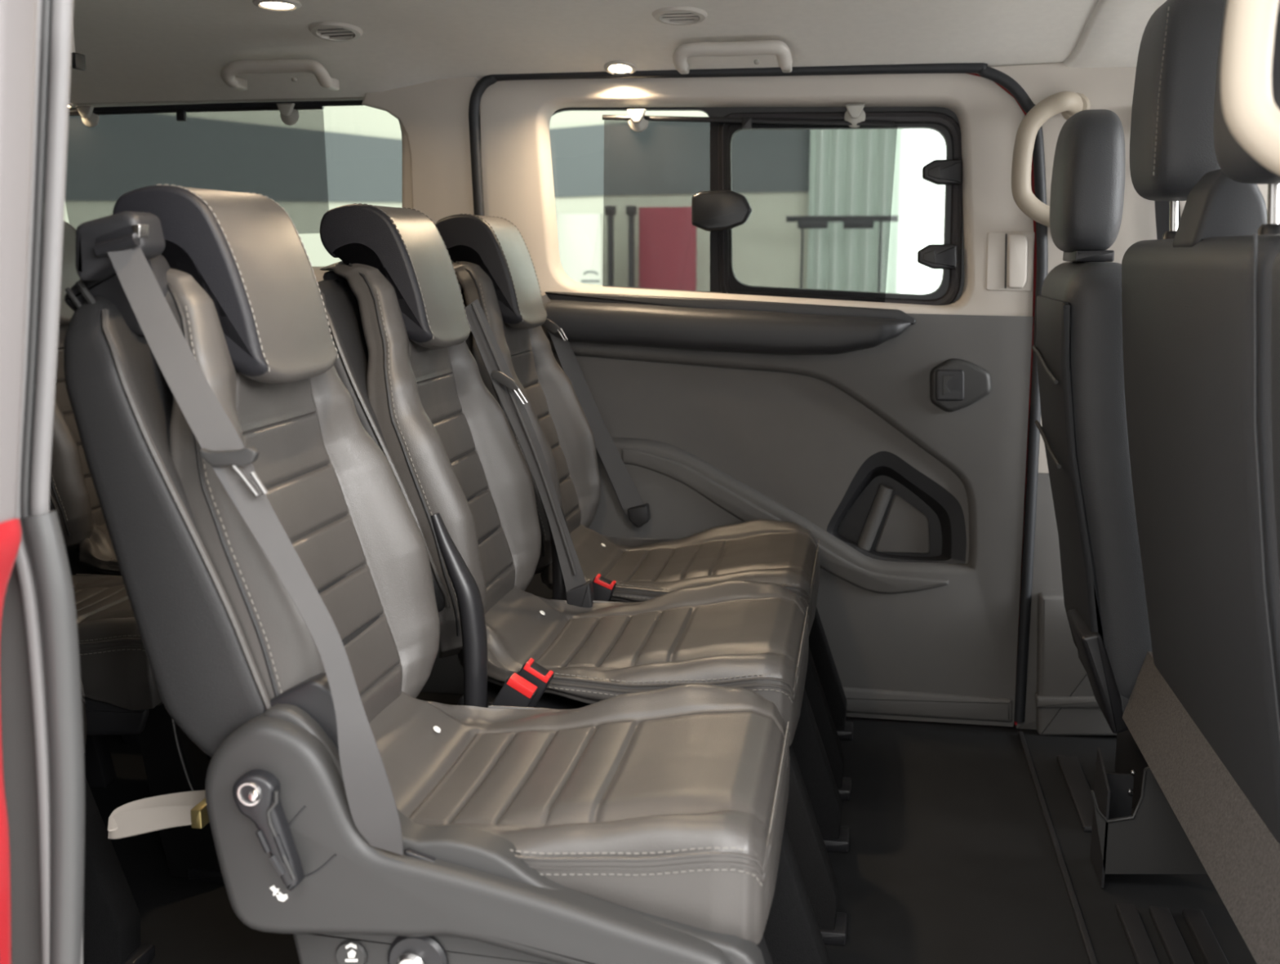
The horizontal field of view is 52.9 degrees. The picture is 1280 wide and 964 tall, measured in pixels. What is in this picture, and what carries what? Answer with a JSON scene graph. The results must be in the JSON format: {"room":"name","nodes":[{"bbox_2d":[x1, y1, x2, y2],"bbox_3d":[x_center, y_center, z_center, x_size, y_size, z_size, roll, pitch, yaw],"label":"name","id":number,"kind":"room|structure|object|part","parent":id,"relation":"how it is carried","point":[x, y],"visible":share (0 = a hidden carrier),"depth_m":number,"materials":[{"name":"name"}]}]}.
{"room":"vehicle interior","nodes":[
{"label":"vehicle interior","id":0,"kind":"room"},
{"bbox_2d":[0,0,84,963],"bbox_3d":[-0.191,0.213,1.142,3.750,1.840,0.125,2,10,10],"label":"door frame","id":1,"kind":"structure","parent":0,"point":[42,739],"depth_m":1.20,"materials":[{"name":"black plastic"}]},
{"bbox_2d":[0,0,37,963],"bbox_3d":[-0.898,0.064,1.145,0.848,1.003,0.090,2,10,10],"label":"door","id":2,"kind":"structure","parent":1,"relation":"in","point":[18,18],"depth_m":1.05,"materials":[{"name":"red metal"}]},
{"bbox_3d":[-0.926,0.290,1.193,0.789,0.541,0.085,2,10,10],"label":"painted panel","id":3,"kind":"part","parent":2,"relation":"part of","materials":[{"name":"red paint"}]},
{"bbox_3d":[-1.281,0.191,1.354,1.530,1.610,0.001,2,10,10],"label":"panel","id":4,"kind":"part","parent":1,"relation":"part of","materials":[{"name":"red metal"}]},
{"bbox_2d":[1220,0,1279,175],"bbox_3d":[0.556,-0.353,1.000,0.089,0.292,0.176,-8,13,-39],"label":"handle","id":5,"kind":"object","parent":1,"relation":"attached to","point":[1251,114],"visible":1,"depth_m":1.03,"materials":[{"name":"beige plastic"}]},
{"bbox_2d":[48,0,1167,102],"bbox_3d":[-0.033,-0.768,1.890,3.750,0.170,1.960,2,10,10],"label":"ceiling","id":6,"kind":"structure","parent":0,"point":[134,51],"depth_m":2.53,"materials":[{"name":"fabric"}]},
{"bbox_2d":[49,10,86,70],"bbox_3d":[-1.040,-0.814,2.312,0.068,0.141,0.032,2,10,10],"label":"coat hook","id":7,"kind":"object","parent":6,"relation":"attached to","point":[77,60],"visible":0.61,"depth_m":2.31,"materials":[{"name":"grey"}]},
{"bbox_3d":[-1.043,-0.823,2.317,0.040,0.125,0.020,2,10,10],"label":"stem","id":8,"kind":"part","parent":7,"relation":"part of","materials":[{"name":"grey metal"}]},
{"bbox_2d":[252,0,301,10],"bbox_3d":[-0.668,-0.880,2.367,0.087,0.012,0.087,2,10,10],"label":"recessed light","id":9,"kind":"object","parent":6,"relation":"in","point":[273,5],"visible":1,"depth_m":2.36,"materials":[{"name":"grey plastic"}]},
{"bbox_2d":[220,58,339,90],"bbox_3d":[-0.757,-0.853,2.697,0.240,0.056,0.094,2,10,10],"label":"handle","id":10,"kind":"object","parent":6,"relation":"attached to","point":[228,72],"visible":1,"depth_m":2.66,"materials":[{"name":"grey plastic"}]},
{"bbox_2d":[308,22,363,41],"bbox_3d":[-0.601,-0.891,2.542,0.105,0.025,0.103,2,10,10],"label":"ceiling vent","id":11,"kind":"object","parent":6,"relation":"in","point":[330,31],"visible":1,"depth_m":2.53,"materials":[{"name":"grey plastic"}]},
{"bbox_2d":[604,60,636,74],"bbox_3d":[-0.041,-0.869,2.699,0.069,0.024,0.066,2,10,10],"label":"recessed light","id":12,"kind":"object","parent":6,"relation":"in","point":[616,66],"visible":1,"depth_m":2.69,"materials":[{"name":"grey plastic"}]},
{"bbox_2d":[652,6,707,25],"bbox_3d":[0.074,-0.874,2.408,0.105,0.020,0.104,2,10,10],"label":"ceiling vent","id":13,"kind":"object","parent":6,"relation":"in","point":[675,15],"visible":1,"depth_m":2.40,"materials":[{"name":"grey plastic"}]},
{"bbox_2d":[672,40,792,74],"bbox_3d":[0.184,-0.840,2.543,0.237,0.052,0.093,2,10,10],"label":"handle","id":14,"kind":"object","parent":6,"relation":"attached to","point":[780,49],"visible":1,"depth_m":2.50,"materials":[{"name":"grey plastic"}]},
{"bbox_2d":[89,692,1257,963],"bbox_3d":[-0.034,0.685,2.139,3.750,0.062,1.820,2,10,10],"label":"floor","id":15,"kind":"structure","parent":0,"point":[970,843],"depth_m":2.15,"materials":[{"name":"rubber"}]},
{"bbox_2d":[32,220,139,744],"bbox_3d":[-0.980,-0.012,2.790,0.856,1.105,0.436,2,10,10],"label":"seat","id":16,"kind":"object","parent":15,"relation":"on","point":[73,493],"visible":0.09,"depth_m":2.67,"materials":[{"name":"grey leather"}]},
{"bbox_3d":[-1.255,-0.173,2.810,0.298,0.627,0.420,2,10,10],"label":"backrest","id":17,"kind":"part","parent":16,"relation":"part of","materials":[{"name":"brown leather"}]},
{"bbox_2d":[79,522,121,575],"bbox_3d":[-0.903,0.146,2.805,0.540,0.198,0.432,2,10,10],"label":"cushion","id":18,"kind":"object","parent":16,"relation":"on","point":[96,552],"depth_m":2.68,"materials":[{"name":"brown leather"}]},
{"bbox_3d":[-1.096,0.412,2.732,0.195,0.290,0.040,2,10,10],"label":"frame","id":19,"kind":"part","parent":16,"relation":"part of","materials":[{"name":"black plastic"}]},
{"bbox_2d":[80,680,155,963],"bbox_3d":[-1.172,0.181,1.704,0.856,1.105,0.436,2,10,10],"label":"seat","id":20,"kind":"object","parent":15,"relation":"on","point":[112,917],"visible":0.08,"depth_m":1.85,"materials":[{"name":"brown leather"}]},
{"bbox_2d":[80,684,86,753],"bbox_3d":[-1.096,0.339,1.719,0.540,0.198,0.432,2,10,10],"label":"cushion","id":21,"kind":"object","parent":20,"relation":"on","point":[84,716],"depth_m":1.86,"materials":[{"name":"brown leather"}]},
{"bbox_3d":[-0.810,0.552,1.866,0.143,0.319,0.056,2,10,10],"label":"leg","id":22,"kind":"part","parent":20,"relation":"part of","materials":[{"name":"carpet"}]},
{"bbox_2d":[71,573,224,883],"bbox_3d":[-1.069,0.078,2.286,0.856,1.105,0.436,2,10,10],"label":"seat","id":23,"kind":"object","parent":15,"relation":"on","point":[122,696],"visible":0.21,"depth_m":2.11,"materials":[{"name":"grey leather"}]},
{"bbox_3d":[-1.134,0.450,2.519,0.195,0.290,0.040,2,10,10],"label":"frame","id":24,"kind":"part","parent":23,"relation":"part of","materials":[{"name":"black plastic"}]},
{"bbox_2d":[71,574,163,710],"bbox_3d":[-0.993,0.235,2.301,0.540,0.198,0.432,2,10,10],"label":"cushion","id":25,"kind":"object","parent":23,"relation":"on","point":[117,674],"depth_m":2.07,"materials":[{"name":"grey leather"}]},
{"bbox_3d":[-0.760,0.502,2.147,0.143,0.319,0.056,2,10,10],"label":"leg","id":26,"kind":"part","parent":23,"relation":"part of","materials":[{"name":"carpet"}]},
{"bbox_2d":[63,183,831,963],"bbox_3d":[-0.197,0.225,1.569,0.905,1.144,0.585,2,10,10],"label":"passenger seat","id":27,"kind":"object","parent":15,"relation":"on","point":[273,559],"visible":1,"depth_m":1.38,"materials":[{"name":"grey leather"}]},
{"bbox_3d":[-0.396,-0.001,1.307,0.038,0.034,0.006,2,10,10],"label":"tongue plate","id":28,"kind":"part","parent":27,"relation":"part of","materials":[{"name":"silver metal"}]},
{"bbox_3d":[-0.390,0.365,1.345,0.069,0.127,0.018,2,10,10],"label":"recline lever","id":29,"kind":"part","parent":27,"relation":"part of","materials":[{"name":"black plastic"}]},
{"bbox_3d":[-0.449,0.047,1.573,0.298,0.627,0.420,2,10,10],"label":"backrest","id":30,"kind":"part","parent":27,"relation":"part of","materials":[{"name":"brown leather"}]},
{"bbox_3d":[-0.260,0.211,1.857,0.079,0.337,0.044,2,10,10],"label":"hinge arm","id":31,"kind":"part","parent":27,"relation":"part of","materials":[{"name":"black plastic"}]},
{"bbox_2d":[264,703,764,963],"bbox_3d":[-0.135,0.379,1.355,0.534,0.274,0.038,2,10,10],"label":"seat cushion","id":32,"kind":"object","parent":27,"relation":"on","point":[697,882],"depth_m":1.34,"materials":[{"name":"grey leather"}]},
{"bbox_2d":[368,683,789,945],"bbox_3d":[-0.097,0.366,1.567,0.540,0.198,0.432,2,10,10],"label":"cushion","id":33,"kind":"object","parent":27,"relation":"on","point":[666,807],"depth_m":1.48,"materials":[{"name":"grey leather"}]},
{"bbox_3d":[0.135,0.632,1.414,0.143,0.319,0.056,2,10,10],"label":"leg","id":34,"kind":"part","parent":27,"relation":"part of","materials":[{"name":"plastic"}]},
{"bbox_3d":[0.188,0.579,1.714,0.143,0.319,0.056,2,10,10],"label":"leg","id":35,"kind":"part","parent":27,"relation":"part of","materials":[{"name":"plastic"}]},
{"bbox_2d":[317,203,849,945],"bbox_3d":[-0.076,0.110,2.105,0.856,1.105,0.544,2,10,10],"label":"passenger seat","id":36,"kind":"object","parent":15,"relation":"on","point":[400,326],"visible":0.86,"depth_m":2.02,"materials":[{"name":"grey leather"}]},
{"bbox_3d":[-0.352,-0.050,2.116,0.298,0.627,0.420,2,10,10],"label":"backrest","id":37,"kind":"part","parent":36,"relation":"part of","materials":[{"name":"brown leather"}]},
{"bbox_3d":[-0.208,-0.149,2.245,0.026,0.029,0.004,2,10,10],"label":"tongue plate","id":38,"kind":"part","parent":36,"relation":"part of","materials":[{"name":"silver metal"}]},
{"bbox_3d":[-0.167,0.117,2.381,0.079,0.337,0.044,2,10,10],"label":"hinge arm","id":39,"kind":"part","parent":36,"relation":"part of","materials":[{"name":"black plastic"}]},
{"bbox_2d":[457,579,808,746],"bbox_3d":[-0.001,0.269,2.110,0.540,0.198,0.432,2,10,10],"label":"cushion","id":40,"kind":"object","parent":36,"relation":"on","point":[753,636],"depth_m":2.05,"materials":[{"name":"grey leather"}]},
{"bbox_3d":[0.231,0.536,1.957,0.143,0.319,0.056,2,10,10],"label":"leg","id":41,"kind":"part","parent":36,"relation":"part of","materials":[{"name":"plastic"}]},
{"bbox_3d":[0.284,0.482,2.257,0.143,0.319,0.056,2,10,10],"label":"leg","id":42,"kind":"part","parent":36,"relation":"part of","materials":[{"name":"plastic"}]},
{"bbox_2d":[435,213,853,800],"bbox_3d":[0.011,0.023,2.596,0.856,1.105,0.509,2,10,10],"label":"passenger seat","id":43,"kind":"object","parent":15,"relation":"on","point":[492,263],"visible":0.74,"depth_m":2.62,"materials":[{"name":"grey leather"}]},
{"bbox_3d":[-0.261,-0.141,2.630,0.298,0.627,0.420,2,10,10],"label":"backrest","id":44,"kind":"part","parent":43,"relation":"part of","materials":[{"name":"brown leather"}]},
{"bbox_3d":[-0.168,-0.319,2.785,0.024,0.028,0.004,2,10,10],"label":"tongue plate","id":45,"kind":"part","parent":43,"relation":"part of","materials":[{"name":"silver metal"}]},
{"bbox_2d":[540,519,820,635],"bbox_3d":[0.090,0.178,2.624,0.540,0.198,0.432,2,10,10],"label":"cushion","id":46,"kind":"object","parent":43,"relation":"on","point":[785,553],"depth_m":2.60,"materials":[{"name":"grey leather"}]},
{"bbox_3d":[0.322,0.444,2.471,0.143,0.319,0.056,2,10,10],"label":"leg","id":47,"kind":"part","parent":43,"relation":"part of","materials":[{"name":"plastic"}]},
{"bbox_3d":[0.376,0.391,2.772,0.143,0.319,0.056,2,10,10],"label":"leg","id":48,"kind":"part","parent":43,"relation":"part of","materials":[{"name":"plastic"}]},
{"bbox_2d":[1031,109,1152,810],"bbox_3d":[1.018,-0.015,2.325,0.582,1.274,0.395,2,10,10],"label":"seat","id":49,"kind":"object","parent":15,"relation":"on","point":[1078,349],"visible":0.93,"depth_m":2.19,"materials":[{"name":"black leather"}]},
{"bbox_3d":[0.801,0.011,2.360,0.137,0.690,0.350,2,10,10],"label":"panel","id":50,"kind":"part","parent":49,"relation":"part of","materials":[{"name":"plastic"}]},
{"bbox_3d":[0.855,-0.015,2.354,0.229,0.765,0.395,2,10,10],"label":"backrest","id":51,"kind":"part","parent":49,"relation":"part of","materials":[{"name":"black leather"}]},
{"bbox_2d":[1089,0,1279,963],"bbox_3d":[0.944,0.059,1.578,0.571,1.380,1.065,2,10,10],"label":"seat","id":52,"kind":"object","parent":15,"relation":"on","point":[1201,301],"visible":0.95,"depth_m":1.67,"materials":[{"name":"black leather"}]},
{"bbox_3d":[0.797,-0.393,1.918,0.020,0.121,0.013,2,10,10],"label":"post","id":53,"kind":"part","parent":52,"relation":"part of","materials":[{"name":"silver metal"}]},
{"bbox_3d":[0.816,0.036,1.738,0.232,0.720,0.780,2,10,10],"label":"backrest","id":54,"kind":"part","parent":52,"relation":"part of","materials":[{"name":"black leather"}]},
{"bbox_2d":[1172,168,1266,247],"bbox_3d":[0.752,-0.352,1.657,0.096,0.102,0.125,2,10,10],"label":"headrest cover","id":55,"kind":"object","parent":52,"relation":"attached to","point":[1218,205],"depth_m":1.60,"materials":[{"name":"leather"}]},
{"bbox_3d":[0.713,-0.309,1.448,0.020,0.121,0.013,2,10,10],"label":"post","id":56,"kind":"part","parent":52,"relation":"part of","materials":[{"name":"silver metal"}]},
{"bbox_3d":[0.726,0.126,1.232,0.232,0.720,0.235,2,10,10],"label":"backrest","id":57,"kind":"part","parent":52,"relation":"part of","materials":[{"name":"black leather"}]},
{"bbox_2d":[66,62,1279,735],"bbox_3d":[0.116,-0.095,2.873,3.750,1.840,0.155,2,10,10],"label":"interior pillar trim","id":58,"kind":"structure","parent":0,"point":[433,116],"depth_m":2.76,"materials":[{"name":"grey plastic"}]},
{"bbox_2d":[68,100,363,113],"bbox_3d":[-0.986,-0.686,2.985,0.942,0.387,0.038,2,10,10],"label":"window","id":59,"kind":"structure","parent":58,"relation":"in","point":[324,103],"depth_m":2.93,"materials":[{"name":"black glass"}]},
{"bbox_2d":[47,102,324,127],"bbox_3d":[-1.052,-0.714,2.973,0.686,0.307,0.030,2,10,10],"label":"sunshade","id":60,"kind":"object","parent":59,"relation":"attached to","point":[289,114],"visible":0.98,"depth_m":2.95,"materials":[{"name":"black plastic"}]},
{"bbox_2d":[75,105,99,127],"bbox_3d":[-1.285,-0.850,2.988,0.044,0.046,0.026,2,10,10],"label":"hook","id":61,"kind":"object","parent":60,"relation":"on","point":[91,119],"depth_m":2.99,"materials":[{"name":"grey plastic"}]},
{"bbox_2d":[276,102,298,124],"bbox_3d":[-0.797,-0.831,2.905,0.044,0.046,0.026,2,10,10],"label":"hook","id":62,"kind":"object","parent":60,"relation":"on","point":[289,114],"depth_m":2.91,"materials":[{"name":"grey plastic"}]},
{"bbox_3d":[-1.041,0.034,3.084,1.408,0.912,0.028,2,10,10],"label":"quarter trim","id":63,"kind":"part","parent":58,"relation":"part of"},
{"bbox_3d":[-1.037,-0.678,2.981,1.408,0.530,0.060,2,10,10],"label":"quarter trim","id":64,"kind":"part","parent":58,"relation":"part of","materials":[{"name":"beige plastic"}]},
{"bbox_2d":[468,62,1048,726],"bbox_3d":[0.188,-0.178,2.814,1.329,1.414,0.158,1,10,7],"label":"door","id":65,"kind":"structure","parent":58,"relation":"in","point":[904,438],"depth_m":2.79,"materials":[{"name":"grey plastic"}]},
{"bbox_3d":[0.189,-0.331,2.757,0.784,0.116,0.072,2,10,10],"label":"belt rail","id":66,"kind":"part","parent":65,"relation":"part of","materials":[{"name":"black plastic"}]},
{"bbox_3d":[0.237,-0.613,2.763,1.188,0.505,0.052,2,10,10],"label":"trim","id":67,"kind":"part","parent":65,"relation":"part of","materials":[{"name":"beige plastic"}]},
{"bbox_2d":[551,106,964,305],"bbox_3d":[0.239,-0.596,2.781,0.931,0.445,0.058,2,10,10],"label":"window","id":68,"kind":"structure","parent":65,"relation":"attached to","point":[717,211],"depth_m":2.75,"materials":[{"name":"black"}]},
{"bbox_2d":[602,103,894,132],"bbox_3d":[0.226,-0.579,2.763,0.632,0.440,0.030,2,10,10],"label":"sunshade","id":69,"kind":"object","parent":68,"relation":"attached to","point":[855,115],"visible":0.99,"depth_m":2.73,"materials":[{"name":"black plastic"}]},
{"bbox_2d":[626,108,648,132],"bbox_3d":[-0.006,-0.778,2.767,0.044,0.046,0.026,2,10,10],"label":"hook","id":70,"kind":"object","parent":69,"relation":"on","point":[637,119],"depth_m":2.77,"materials":[{"name":"grey plastic"}]},
{"bbox_2d":[844,103,865,128],"bbox_3d":[0.449,-0.765,2.689,0.044,0.046,0.026,2,10,10],"label":"hook","id":71,"kind":"object","parent":69,"relation":"on","point":[855,115],"depth_m":2.69,"materials":[{"name":"grey plastic"}]},
{"bbox_3d":[0.425,-0.579,2.754,0.524,0.419,0.024,2,10,10],"label":"slider frame","id":72,"kind":"part","parent":68,"relation":"part of","materials":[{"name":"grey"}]},
{"bbox_3d":[0.136,-0.071,2.864,1.184,0.486,0.001,2,10,10],"label":"insert panel","id":73,"kind":"part","parent":65,"relation":"part of","materials":[{"name":"grey plastic"}]},
{"bbox_3d":[0.179,0.065,2.868,1.308,0.917,0.026,2,10,10],"label":"trim","id":74,"kind":"part","parent":65,"relation":"part of","materials":[{"name":"grey plastic"}]},
{"bbox_3d":[0.647,-0.203,2.700,0.025,0.043,0.010,2,10,10],"label":"latch lever","id":75,"kind":"part","parent":65,"relation":"part of","materials":[{"name":"grey plastic"}]},
{"bbox_3d":[0.652,-0.204,2.707,0.061,0.067,0.014,2,10,10],"label":"latch plate","id":76,"kind":"part","parent":65,"relation":"part of","materials":[{"name":"black plastic"}]},
{"bbox_3d":[0.768,-0.458,2.672,0.095,0.123,0.014,2,10,10],"label":"pull plate","id":77,"kind":"part","parent":65,"relation":"part of","materials":[{"name":"beige plastic"}]},
{"bbox_3d":[1.395,0.271,2.697,1.148,0.580,0.042,2,10,10],"label":"pillar trim","id":78,"kind":"part","parent":58,"relation":"part of","materials":[{"name":"grey plastic"}]},
{"bbox_2d":[1011,90,1090,226],"bbox_3d":[0.822,-0.634,2.577,0.154,0.292,0.090,2,10,10],"label":"handle","id":79,"kind":"object","parent":58,"relation":"attached to","point":[1067,103],"visible":0.74,"depth_m":2.55,"materials":[{"name":"beige plastic"}]},
{"bbox_3d":[1.326,-0.421,2.585,1.287,0.842,0.045,2,10,10],"label":"pillar trim","id":80,"kind":"part","parent":58,"relation":"part of","materials":[{"name":"beige plastic"}]},
{"bbox_2d":[1154,200,1180,239],"bbox_3d":[1.087,-0.340,2.592,0.175,0.820,0.062,2,10,10],"label":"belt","id":81,"kind":"object","parent":58,"relation":"attached to","point":[1162,207],"visible":0.02,"depth_m":2.54,"materials":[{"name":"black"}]},
{"label":"outside","id":82,"kind":"structure","parent":0,"visible":0},
{"label":"floor","id":83,"kind":"structure","parent":82,"visible":0},
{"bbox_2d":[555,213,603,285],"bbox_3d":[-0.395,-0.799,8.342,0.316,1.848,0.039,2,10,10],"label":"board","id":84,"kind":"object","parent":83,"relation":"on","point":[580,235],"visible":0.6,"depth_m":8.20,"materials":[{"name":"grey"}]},
{"bbox_2d":[604,205,616,286],"bbox_3d":[-0.186,-0.808,8.261,0.064,1.893,0.060,2,10,10],"label":"post","id":85,"kind":"object","parent":83,"relation":"on","point":[610,211],"visible":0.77,"depth_m":8.12,"materials":[{"name":"grey metal"}]},
{"bbox_2d":[625,205,636,287],"bbox_3d":[-0.054,-0.803,8.239,0.064,1.892,0.060,2,10,10],"label":"post","id":86,"kind":"object","parent":83,"relation":"on","point":[630,211],"visible":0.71,"depth_m":8.09,"materials":[{"name":"grey metal"}]},
{"bbox_2d":[639,206,697,290],"bbox_3d":[0.177,-0.823,8.359,0.372,1.889,0.040,2,10,10],"label":"banner","id":87,"kind":"object","parent":83,"relation":"on","point":[667,234],"visible":0.24,"depth_m":8.22,"materials":[{"name":"red fabric"}]},
{"bbox_2d":[786,215,898,292],"bbox_3d":[1.205,-0.694,7.834,0.662,1.819,0.070,2,10,10],"label":"table","id":88,"kind":"object","parent":83,"relation":"on","point":[803,221],"visible":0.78,"depth_m":7.66,"materials":[{"name":"grey"}]},
{"bbox_3d":[0.976,-0.692,7.865,0.014,1.804,0.030,2,10,10],"label":"leg","id":89,"kind":"part","parent":88,"relation":"part of","materials":[{"name":"grey metal"}]},
{"bbox_3d":[1.431,-0.678,7.787,0.014,1.804,0.030,2,10,10],"label":"leg","id":90,"kind":"part","parent":88,"relation":"part of","materials":[{"name":"grey"}]},
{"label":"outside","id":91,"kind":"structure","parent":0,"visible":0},
{"bbox_2d":[43,105,810,291],"bbox_3d":[-0.970,-2.374,8.709,23.000,4.820,0.220,2,10,10],"label":"wall","id":92,"kind":"structure","parent":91,"point":[333,157],"depth_m":8.76,"materials":[{"name":"grey paint"}]},
{"bbox_2d":[899,128,946,293],"bbox_3d":[2.370,-1.855,8.076,1.511,4.020,0.040,2,10,10],"label":"window","id":93,"kind":"structure","parent":92,"relation":"in","point":[923,201],"depth_m":8.18,"materials":[{"name":"white"}]},
{"bbox_2d":[806,128,905,293],"bbox_3d":[1.373,-1.873,8.177,0.589,4.020,0.120,2,10,10],"label":"curtain","id":94,"kind":"object","parent":93,"relation":"hanging from","point":[853,171],"visible":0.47,"depth_m":8.19,"materials":[{"name":"white fabric"}]}
]}

